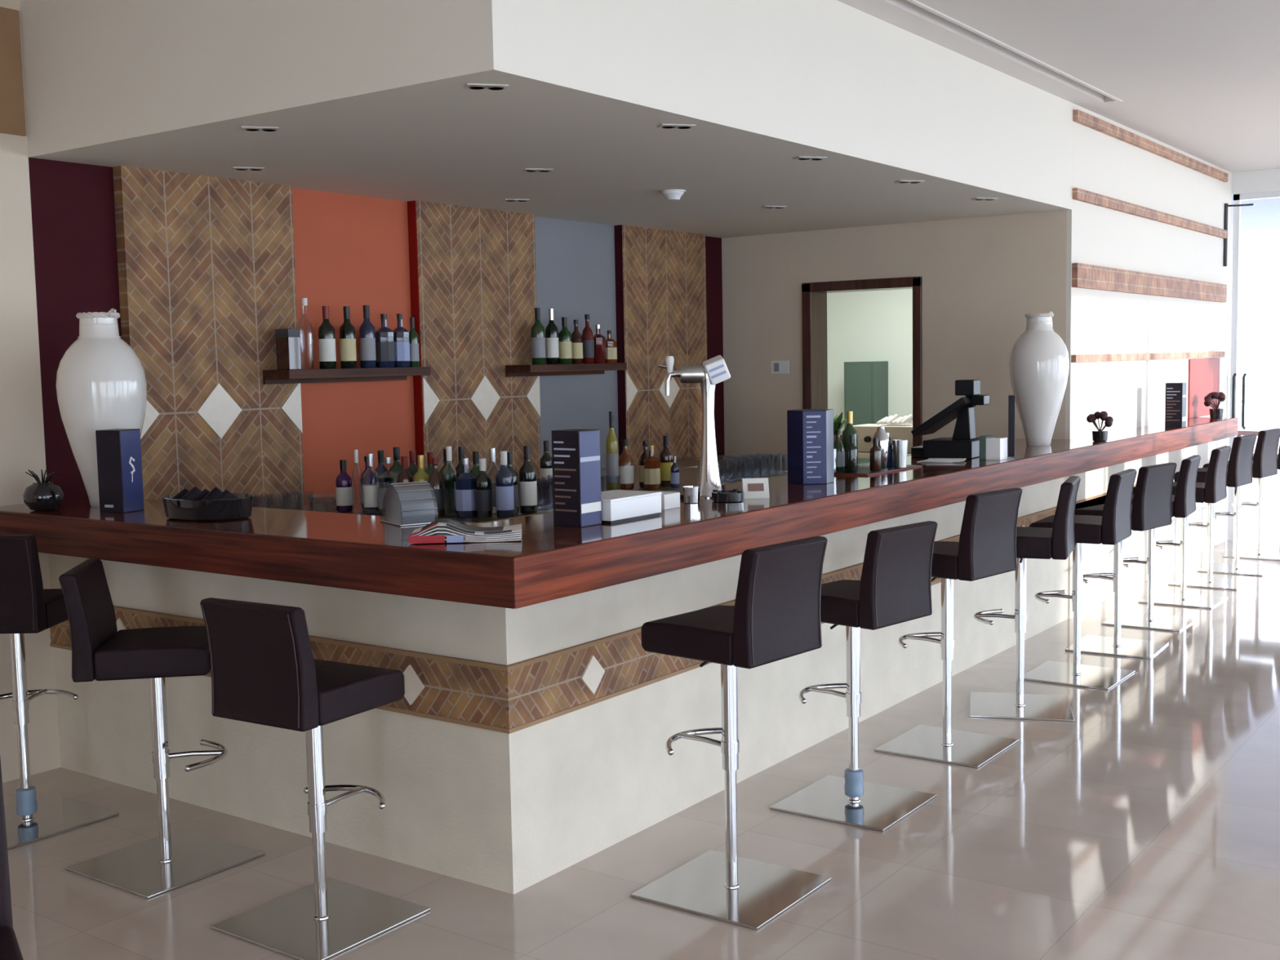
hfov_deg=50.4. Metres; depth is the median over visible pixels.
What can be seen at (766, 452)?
drinking glass
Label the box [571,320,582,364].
bottle
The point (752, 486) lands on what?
print
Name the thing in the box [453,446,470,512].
bottle
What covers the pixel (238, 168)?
recessed light
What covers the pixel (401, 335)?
bottle
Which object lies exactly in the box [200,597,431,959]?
bar stool
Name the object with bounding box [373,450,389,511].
bottle
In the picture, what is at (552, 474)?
drinking glass
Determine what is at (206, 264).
wall panel
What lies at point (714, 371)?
tap
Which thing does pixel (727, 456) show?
drinking glass
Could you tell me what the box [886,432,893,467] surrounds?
bottle
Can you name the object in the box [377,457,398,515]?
bottle
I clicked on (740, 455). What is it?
drinking glass
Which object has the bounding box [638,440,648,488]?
bottle
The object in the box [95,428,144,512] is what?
menu stand
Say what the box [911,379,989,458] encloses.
cash register
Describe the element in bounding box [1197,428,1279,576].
bar stool
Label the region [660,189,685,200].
smoke detector
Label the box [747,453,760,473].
drinking glass
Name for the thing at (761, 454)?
drinking glass
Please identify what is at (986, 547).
bar stool
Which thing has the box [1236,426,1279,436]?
table
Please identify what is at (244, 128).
recessed light
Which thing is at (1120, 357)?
brick band
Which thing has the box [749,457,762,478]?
drinking glass
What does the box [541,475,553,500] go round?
drinking glass
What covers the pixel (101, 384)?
vase
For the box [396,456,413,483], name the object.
bottle
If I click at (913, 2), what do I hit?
trim
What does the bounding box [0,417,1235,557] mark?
countertop
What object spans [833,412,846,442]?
potted plant
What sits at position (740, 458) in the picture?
drinking glass
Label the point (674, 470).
bottle
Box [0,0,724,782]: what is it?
wall
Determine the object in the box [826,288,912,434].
wall
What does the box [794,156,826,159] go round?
recessed light
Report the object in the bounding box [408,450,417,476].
bottle
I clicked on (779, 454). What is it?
drinking glass
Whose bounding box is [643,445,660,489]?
bottle
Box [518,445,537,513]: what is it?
bottle
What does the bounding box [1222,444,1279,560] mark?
bar stool
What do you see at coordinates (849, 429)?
bottle
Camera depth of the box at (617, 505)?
4.55 m
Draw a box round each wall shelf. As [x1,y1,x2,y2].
[262,366,431,384]
[505,363,626,377]
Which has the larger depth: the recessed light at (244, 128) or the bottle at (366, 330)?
the bottle at (366, 330)
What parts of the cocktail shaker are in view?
lid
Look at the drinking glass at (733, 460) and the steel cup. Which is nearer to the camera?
the steel cup
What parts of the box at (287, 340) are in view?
lid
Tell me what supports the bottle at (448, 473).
on the bar counter at (530, 730)
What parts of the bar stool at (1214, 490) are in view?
plate, seat, backrest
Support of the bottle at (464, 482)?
on the bar counter at (530, 730)
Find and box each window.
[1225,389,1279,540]
[1226,191,1279,540]
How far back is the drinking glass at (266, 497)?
5.91 m
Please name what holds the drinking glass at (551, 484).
on the bar counter at (530, 730)
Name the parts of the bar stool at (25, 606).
backrest, seat, plate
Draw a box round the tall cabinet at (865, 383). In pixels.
[844,360,888,463]
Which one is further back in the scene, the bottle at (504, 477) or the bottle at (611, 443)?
the bottle at (611, 443)
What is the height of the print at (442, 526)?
0.034 m
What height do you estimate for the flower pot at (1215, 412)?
0.204 m
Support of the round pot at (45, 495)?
on the bar counter at (530, 730)
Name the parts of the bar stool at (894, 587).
height lever, seat, plate, backrest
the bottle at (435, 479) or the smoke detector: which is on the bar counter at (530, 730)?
the bottle at (435, 479)
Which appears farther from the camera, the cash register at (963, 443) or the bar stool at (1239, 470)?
the bar stool at (1239, 470)
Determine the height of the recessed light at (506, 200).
0.007 m
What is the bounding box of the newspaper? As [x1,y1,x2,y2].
[408,518,521,544]
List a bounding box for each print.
[408,518,511,536]
[747,483,764,491]
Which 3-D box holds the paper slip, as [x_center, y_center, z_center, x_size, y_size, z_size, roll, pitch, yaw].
[1.516,-0.098,6.792,0.236,0.011,0.177,1,6,27]
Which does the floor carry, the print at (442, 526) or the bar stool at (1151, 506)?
the bar stool at (1151, 506)
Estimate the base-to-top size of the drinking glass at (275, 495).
0.110 m
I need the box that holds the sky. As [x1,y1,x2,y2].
[1231,194,1279,251]
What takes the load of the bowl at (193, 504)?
on the bar counter at (530, 730)
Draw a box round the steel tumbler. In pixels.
[892,439,907,467]
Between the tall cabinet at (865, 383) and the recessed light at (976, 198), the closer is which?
the recessed light at (976, 198)
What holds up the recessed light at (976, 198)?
in the ceiling soffit
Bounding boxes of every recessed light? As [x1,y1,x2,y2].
[232,166,264,170]
[241,126,279,131]
[464,83,508,90]
[503,199,529,201]
[522,168,553,172]
[657,124,695,128]
[761,205,786,208]
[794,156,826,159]
[894,180,924,183]
[971,197,997,200]
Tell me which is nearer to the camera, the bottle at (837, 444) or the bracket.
the bottle at (837, 444)
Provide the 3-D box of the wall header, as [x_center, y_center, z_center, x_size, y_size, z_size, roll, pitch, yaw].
[7.067,-2.441,10.179,4.910,0.180,0.150,2,6,36]
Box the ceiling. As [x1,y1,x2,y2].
[836,0,1279,173]
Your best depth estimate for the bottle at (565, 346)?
8.03 m
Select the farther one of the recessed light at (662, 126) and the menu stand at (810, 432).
the menu stand at (810, 432)
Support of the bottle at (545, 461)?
on the bar counter at (530, 730)
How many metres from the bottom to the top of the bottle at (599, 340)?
0.236 m
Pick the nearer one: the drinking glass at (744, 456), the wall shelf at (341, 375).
the wall shelf at (341, 375)
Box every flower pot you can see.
[1086,411,1113,441]
[1204,391,1225,417]
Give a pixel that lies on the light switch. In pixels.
(777, 366)
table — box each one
[853,423,912,453]
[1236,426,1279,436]
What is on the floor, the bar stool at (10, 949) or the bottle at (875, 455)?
the bar stool at (10, 949)
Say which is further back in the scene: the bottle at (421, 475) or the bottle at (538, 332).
the bottle at (538, 332)
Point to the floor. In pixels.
(1145, 824)
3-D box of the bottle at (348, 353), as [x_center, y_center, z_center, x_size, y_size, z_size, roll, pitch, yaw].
[-1.439,-0.701,6.686,0.080,0.304,0.078,2,6,36]
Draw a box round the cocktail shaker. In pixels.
[872,426,888,469]
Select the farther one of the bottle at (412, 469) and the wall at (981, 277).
the wall at (981, 277)
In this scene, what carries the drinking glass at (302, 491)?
on the bar counter at (530, 730)
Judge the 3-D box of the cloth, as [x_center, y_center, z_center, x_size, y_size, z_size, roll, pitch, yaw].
[1.988,-0.470,10.490,0.264,0.079,0.249,2,6,36]
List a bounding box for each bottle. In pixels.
[298,297,313,368]
[318,306,336,368]
[335,459,352,511]
[339,306,356,368]
[351,449,363,513]
[359,305,376,368]
[360,456,374,509]
[363,453,380,514]
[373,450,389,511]
[374,313,395,368]
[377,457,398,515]
[388,447,401,484]
[392,313,409,367]
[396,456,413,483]
[408,317,419,367]
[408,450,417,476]
[413,454,429,481]
[425,451,433,475]
[427,457,445,516]
[439,448,455,512]
[442,446,457,517]
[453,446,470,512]
[455,457,475,518]
[469,451,479,477]
[474,457,493,518]
[485,448,499,515]
[495,450,514,518]
[506,451,519,515]
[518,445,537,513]
[531,307,545,364]
[539,440,552,493]
[545,308,559,364]
[558,317,572,364]
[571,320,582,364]
[581,314,594,364]
[593,324,606,363]
[605,330,617,363]
[605,411,618,490]
[618,440,634,489]
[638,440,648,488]
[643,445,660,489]
[659,435,673,486]
[670,456,679,487]
[833,429,844,471]
[841,411,857,470]
[845,434,857,472]
[869,437,881,471]
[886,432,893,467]
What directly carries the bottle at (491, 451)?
on the bar counter at (530, 730)
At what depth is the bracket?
11.36 m
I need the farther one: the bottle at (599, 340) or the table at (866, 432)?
the table at (866, 432)
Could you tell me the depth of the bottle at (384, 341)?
6.85 m
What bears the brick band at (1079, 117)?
attached to the wall at (1132, 393)
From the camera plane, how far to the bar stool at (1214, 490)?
8.89 m
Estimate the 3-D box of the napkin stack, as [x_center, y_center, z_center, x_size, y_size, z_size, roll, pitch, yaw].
[0.075,0.074,4.895,0.100,0.055,0.100,2,6,36]
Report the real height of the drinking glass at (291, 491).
0.110 m
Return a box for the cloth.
[876,413,912,424]
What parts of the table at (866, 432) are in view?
knob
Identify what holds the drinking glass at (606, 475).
on the bar counter at (530, 730)
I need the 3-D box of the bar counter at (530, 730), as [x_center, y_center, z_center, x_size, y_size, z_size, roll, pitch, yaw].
[1.047,0.369,8.067,2.821,1.120,8.650,2,6,36]
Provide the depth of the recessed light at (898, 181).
6.75 m
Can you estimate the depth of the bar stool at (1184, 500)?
8.23 m
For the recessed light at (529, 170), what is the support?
in the ceiling soffit
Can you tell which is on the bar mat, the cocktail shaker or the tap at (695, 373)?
the cocktail shaker
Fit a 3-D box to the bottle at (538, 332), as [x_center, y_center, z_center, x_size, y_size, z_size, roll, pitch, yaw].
[-0.589,-0.831,7.860,0.082,0.327,0.080,2,6,36]
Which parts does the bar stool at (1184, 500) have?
plate, seat, backrest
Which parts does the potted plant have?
pot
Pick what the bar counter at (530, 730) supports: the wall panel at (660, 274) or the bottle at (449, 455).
the bottle at (449, 455)
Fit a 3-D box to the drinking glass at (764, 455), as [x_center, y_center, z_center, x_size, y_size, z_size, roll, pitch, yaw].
[0.671,-0.084,7.643,0.072,0.110,0.072,2,6,36]
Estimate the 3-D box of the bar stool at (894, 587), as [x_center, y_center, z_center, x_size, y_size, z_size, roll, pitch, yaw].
[0.802,0.676,4.984,0.500,1.052,0.456,2,6,36]
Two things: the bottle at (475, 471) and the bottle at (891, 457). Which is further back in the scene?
the bottle at (891, 457)
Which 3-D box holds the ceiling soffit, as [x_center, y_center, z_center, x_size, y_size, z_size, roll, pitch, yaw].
[0.069,-1.788,6.842,2.511,0.633,5.230,2,6,36]
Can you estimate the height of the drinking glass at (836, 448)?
0.110 m
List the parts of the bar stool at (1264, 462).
seat, plate, backrest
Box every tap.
[657,355,730,497]
[665,355,704,382]
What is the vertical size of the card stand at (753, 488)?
0.075 m
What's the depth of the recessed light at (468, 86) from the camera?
4.24 m
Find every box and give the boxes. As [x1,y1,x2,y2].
[275,328,301,369]
[600,489,661,523]
[979,435,1007,460]
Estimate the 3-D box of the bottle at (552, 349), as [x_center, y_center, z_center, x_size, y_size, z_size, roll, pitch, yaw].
[-0.516,-0.840,7.961,0.078,0.324,0.076,2,6,36]
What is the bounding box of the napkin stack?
[661,491,679,510]
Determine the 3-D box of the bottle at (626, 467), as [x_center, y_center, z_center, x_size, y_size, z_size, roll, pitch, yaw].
[-0.073,-0.079,6.943,0.084,0.251,0.082,2,6,36]
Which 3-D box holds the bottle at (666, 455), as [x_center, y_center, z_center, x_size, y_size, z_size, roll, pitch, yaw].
[0.137,-0.099,7.062,0.074,0.261,0.072,2,6,36]
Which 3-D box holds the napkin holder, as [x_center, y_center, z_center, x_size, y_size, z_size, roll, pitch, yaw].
[-0.778,0.076,4.590,0.144,0.137,0.180,-4,6,-32]
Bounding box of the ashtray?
[711,488,744,502]
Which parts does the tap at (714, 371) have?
lever, spout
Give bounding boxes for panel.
[1187,358,1219,418]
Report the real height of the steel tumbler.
0.130 m
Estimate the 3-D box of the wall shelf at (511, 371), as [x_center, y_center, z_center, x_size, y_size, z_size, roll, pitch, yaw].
[-0.427,-0.658,8.107,0.190,0.067,0.920,2,6,36]
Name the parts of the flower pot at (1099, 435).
pot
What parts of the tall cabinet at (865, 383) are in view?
door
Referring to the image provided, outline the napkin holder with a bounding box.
[380,480,438,526]
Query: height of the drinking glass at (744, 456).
0.110 m
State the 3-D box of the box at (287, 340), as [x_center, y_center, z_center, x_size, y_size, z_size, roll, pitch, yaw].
[-1.654,-0.615,6.392,0.092,0.190,0.072,2,6,36]
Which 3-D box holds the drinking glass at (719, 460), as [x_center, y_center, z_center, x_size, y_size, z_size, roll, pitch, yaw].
[0.465,-0.055,7.359,0.072,0.110,0.072,2,6,36]
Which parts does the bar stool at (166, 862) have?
backrest, seat, plate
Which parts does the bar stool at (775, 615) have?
seat, height lever, plate, backrest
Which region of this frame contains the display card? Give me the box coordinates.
[1007,395,1015,458]
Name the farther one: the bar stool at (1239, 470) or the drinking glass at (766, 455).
the bar stool at (1239, 470)
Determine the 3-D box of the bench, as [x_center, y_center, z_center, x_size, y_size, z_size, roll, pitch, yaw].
[1.790,0.226,10.703,1.500,0.920,0.600,2,6,36]
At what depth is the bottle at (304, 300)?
6.45 m
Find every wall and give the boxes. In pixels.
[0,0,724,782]
[721,209,1066,471]
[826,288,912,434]
[1065,103,1231,618]
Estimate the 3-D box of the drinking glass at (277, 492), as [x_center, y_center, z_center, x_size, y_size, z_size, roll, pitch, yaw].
[-1.626,0.115,6.105,0.072,0.110,0.072,2,6,36]
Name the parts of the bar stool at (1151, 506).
seat, plate, backrest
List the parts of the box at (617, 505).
lid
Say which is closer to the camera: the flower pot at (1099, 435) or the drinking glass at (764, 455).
the drinking glass at (764, 455)
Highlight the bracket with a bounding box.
[1223,203,1253,266]
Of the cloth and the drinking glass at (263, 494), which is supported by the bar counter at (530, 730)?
the drinking glass at (263, 494)
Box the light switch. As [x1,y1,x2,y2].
[771,360,789,373]
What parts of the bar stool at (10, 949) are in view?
backrest, seat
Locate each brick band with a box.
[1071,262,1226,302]
[1071,351,1224,362]
[1072,109,1227,182]
[1072,187,1226,238]
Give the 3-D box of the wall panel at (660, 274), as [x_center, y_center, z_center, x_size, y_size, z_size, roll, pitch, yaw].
[0.172,-0.410,9.162,0.068,2.517,0.976,2,6,36]
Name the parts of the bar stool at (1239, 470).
seat, plate, backrest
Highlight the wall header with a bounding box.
[1231,168,1279,194]
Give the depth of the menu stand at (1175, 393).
9.39 m
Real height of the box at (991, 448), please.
0.120 m
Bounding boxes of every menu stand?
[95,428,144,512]
[551,428,601,527]
[786,408,833,484]
[1164,382,1186,427]
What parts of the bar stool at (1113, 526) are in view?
seat, plate, backrest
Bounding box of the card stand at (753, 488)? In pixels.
[742,477,769,498]
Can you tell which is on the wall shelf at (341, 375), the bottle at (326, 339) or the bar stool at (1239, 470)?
the bottle at (326, 339)
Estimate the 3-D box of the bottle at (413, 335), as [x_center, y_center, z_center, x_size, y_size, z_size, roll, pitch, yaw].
[-1.176,-0.714,7.042,0.060,0.256,0.059,2,6,36]
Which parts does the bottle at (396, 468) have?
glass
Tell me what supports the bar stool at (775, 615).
on the floor
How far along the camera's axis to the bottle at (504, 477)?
5.73 m
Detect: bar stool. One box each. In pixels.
[0,534,119,849]
[0,757,23,959]
[58,558,265,899]
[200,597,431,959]
[630,536,831,930]
[769,520,937,831]
[874,487,1022,768]
[969,475,1080,721]
[1024,468,1137,690]
[1065,462,1177,659]
[1101,454,1200,631]
[1137,445,1231,608]
[1168,434,1257,590]
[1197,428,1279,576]
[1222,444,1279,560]
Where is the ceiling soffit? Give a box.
[19,0,1072,238]
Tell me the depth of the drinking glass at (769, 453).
7.78 m
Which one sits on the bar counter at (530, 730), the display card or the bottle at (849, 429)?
the display card
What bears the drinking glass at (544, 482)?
on the bar counter at (530, 730)
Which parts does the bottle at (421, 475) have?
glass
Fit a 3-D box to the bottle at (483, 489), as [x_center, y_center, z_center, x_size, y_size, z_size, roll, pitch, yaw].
[-0.666,0.034,5.774,0.074,0.251,0.072,2,6,36]
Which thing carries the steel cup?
on the bar counter at (530, 730)
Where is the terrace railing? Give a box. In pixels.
[1227,385,1279,428]
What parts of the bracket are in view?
arm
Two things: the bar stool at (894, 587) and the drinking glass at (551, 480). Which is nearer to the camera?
the bar stool at (894, 587)
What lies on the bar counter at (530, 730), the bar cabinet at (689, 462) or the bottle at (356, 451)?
the bottle at (356, 451)
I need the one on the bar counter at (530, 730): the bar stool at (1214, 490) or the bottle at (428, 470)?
the bottle at (428, 470)
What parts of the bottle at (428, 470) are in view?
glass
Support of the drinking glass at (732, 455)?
on the bar counter at (530, 730)
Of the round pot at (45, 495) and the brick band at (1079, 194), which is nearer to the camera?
the round pot at (45, 495)
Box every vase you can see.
[55,308,146,506]
[1008,311,1069,445]
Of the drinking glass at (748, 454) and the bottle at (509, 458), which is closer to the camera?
the bottle at (509, 458)
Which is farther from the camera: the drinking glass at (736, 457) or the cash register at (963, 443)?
the drinking glass at (736, 457)
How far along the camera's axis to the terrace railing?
19.26 m
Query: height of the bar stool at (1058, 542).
1.077 m
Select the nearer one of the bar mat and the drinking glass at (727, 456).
the bar mat
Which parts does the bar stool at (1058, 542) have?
plate, seat, backrest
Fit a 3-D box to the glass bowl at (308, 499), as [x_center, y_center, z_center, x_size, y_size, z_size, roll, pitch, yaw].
[-1.437,0.112,6.240,0.200,0.085,0.200,2,6,36]
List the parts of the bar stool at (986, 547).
seat, plate, backrest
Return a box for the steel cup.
[682,485,700,503]
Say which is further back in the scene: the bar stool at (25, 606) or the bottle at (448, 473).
the bottle at (448, 473)
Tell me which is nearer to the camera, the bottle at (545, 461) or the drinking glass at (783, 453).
the bottle at (545, 461)
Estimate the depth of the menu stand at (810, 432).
5.70 m
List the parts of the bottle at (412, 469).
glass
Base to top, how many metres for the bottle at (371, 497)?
0.266 m
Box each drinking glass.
[253,493,271,507]
[253,497,267,507]
[266,494,283,508]
[269,492,285,509]
[281,493,298,510]
[284,490,300,510]
[297,491,313,511]
[537,484,551,510]
[538,477,553,502]
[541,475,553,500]
[542,482,553,507]
[546,480,553,504]
[547,474,552,498]
[605,475,620,491]
[719,459,732,480]
[723,456,736,477]
[724,460,737,482]
[728,457,741,479]
[731,455,744,475]
[732,459,746,480]
[736,457,749,477]
[739,454,752,475]
[741,458,754,478]
[744,456,757,476]
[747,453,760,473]
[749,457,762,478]
[752,454,765,475]
[755,452,768,472]
[757,456,770,476]
[760,453,773,474]
[765,455,778,475]
[768,453,781,472]
[773,453,786,474]
[781,453,787,473]
[833,448,837,473]
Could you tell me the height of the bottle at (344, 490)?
0.231 m
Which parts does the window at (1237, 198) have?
door handle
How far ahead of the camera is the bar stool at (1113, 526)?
6.86 m
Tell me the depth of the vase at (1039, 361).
7.76 m
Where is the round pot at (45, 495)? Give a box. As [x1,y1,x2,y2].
[22,468,64,511]
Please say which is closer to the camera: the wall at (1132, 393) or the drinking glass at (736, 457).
the drinking glass at (736, 457)
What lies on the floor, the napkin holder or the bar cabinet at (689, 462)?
the bar cabinet at (689, 462)
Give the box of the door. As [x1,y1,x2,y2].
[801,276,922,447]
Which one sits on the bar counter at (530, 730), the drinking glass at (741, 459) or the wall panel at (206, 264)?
the drinking glass at (741, 459)
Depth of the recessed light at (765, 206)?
7.76 m
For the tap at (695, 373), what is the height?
0.106 m
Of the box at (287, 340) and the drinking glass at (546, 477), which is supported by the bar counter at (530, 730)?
the drinking glass at (546, 477)
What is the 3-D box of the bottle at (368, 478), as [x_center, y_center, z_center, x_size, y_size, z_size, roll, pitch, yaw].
[-1.242,0.012,6.213,0.075,0.241,0.074,2,6,36]
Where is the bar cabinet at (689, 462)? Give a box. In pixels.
[284,455,764,511]
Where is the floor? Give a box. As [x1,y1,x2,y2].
[2,537,1279,959]
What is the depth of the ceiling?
6.90 m
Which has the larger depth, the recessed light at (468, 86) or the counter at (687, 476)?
the counter at (687, 476)
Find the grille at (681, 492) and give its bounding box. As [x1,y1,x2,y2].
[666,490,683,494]
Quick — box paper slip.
[916,457,966,462]
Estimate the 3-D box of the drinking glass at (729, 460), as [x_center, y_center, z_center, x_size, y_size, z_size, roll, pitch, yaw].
[0.483,-0.045,7.238,0.072,0.110,0.072,2,6,36]
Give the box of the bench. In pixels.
[857,452,911,458]
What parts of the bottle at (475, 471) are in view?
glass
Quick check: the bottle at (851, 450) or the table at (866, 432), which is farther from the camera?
the table at (866, 432)
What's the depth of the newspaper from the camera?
4.05 m
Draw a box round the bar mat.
[833,463,921,475]
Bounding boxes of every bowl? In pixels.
[161,486,253,520]
[304,493,337,511]
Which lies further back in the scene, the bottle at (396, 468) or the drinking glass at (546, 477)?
the drinking glass at (546, 477)
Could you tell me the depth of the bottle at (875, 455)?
6.21 m
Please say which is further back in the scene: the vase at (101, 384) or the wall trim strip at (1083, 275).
the wall trim strip at (1083, 275)
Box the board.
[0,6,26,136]
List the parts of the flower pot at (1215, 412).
pot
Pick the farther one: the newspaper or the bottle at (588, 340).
the bottle at (588, 340)
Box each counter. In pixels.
[0,417,1238,894]
[328,466,787,523]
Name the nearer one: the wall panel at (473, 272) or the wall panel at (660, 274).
the wall panel at (473, 272)
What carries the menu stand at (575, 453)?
on the bar counter at (530, 730)
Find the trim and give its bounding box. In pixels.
[906,0,1122,102]
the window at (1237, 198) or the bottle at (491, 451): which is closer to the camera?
the bottle at (491, 451)
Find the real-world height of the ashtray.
0.040 m
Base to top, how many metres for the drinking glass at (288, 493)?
0.110 m
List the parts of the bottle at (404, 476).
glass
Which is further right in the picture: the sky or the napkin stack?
the sky

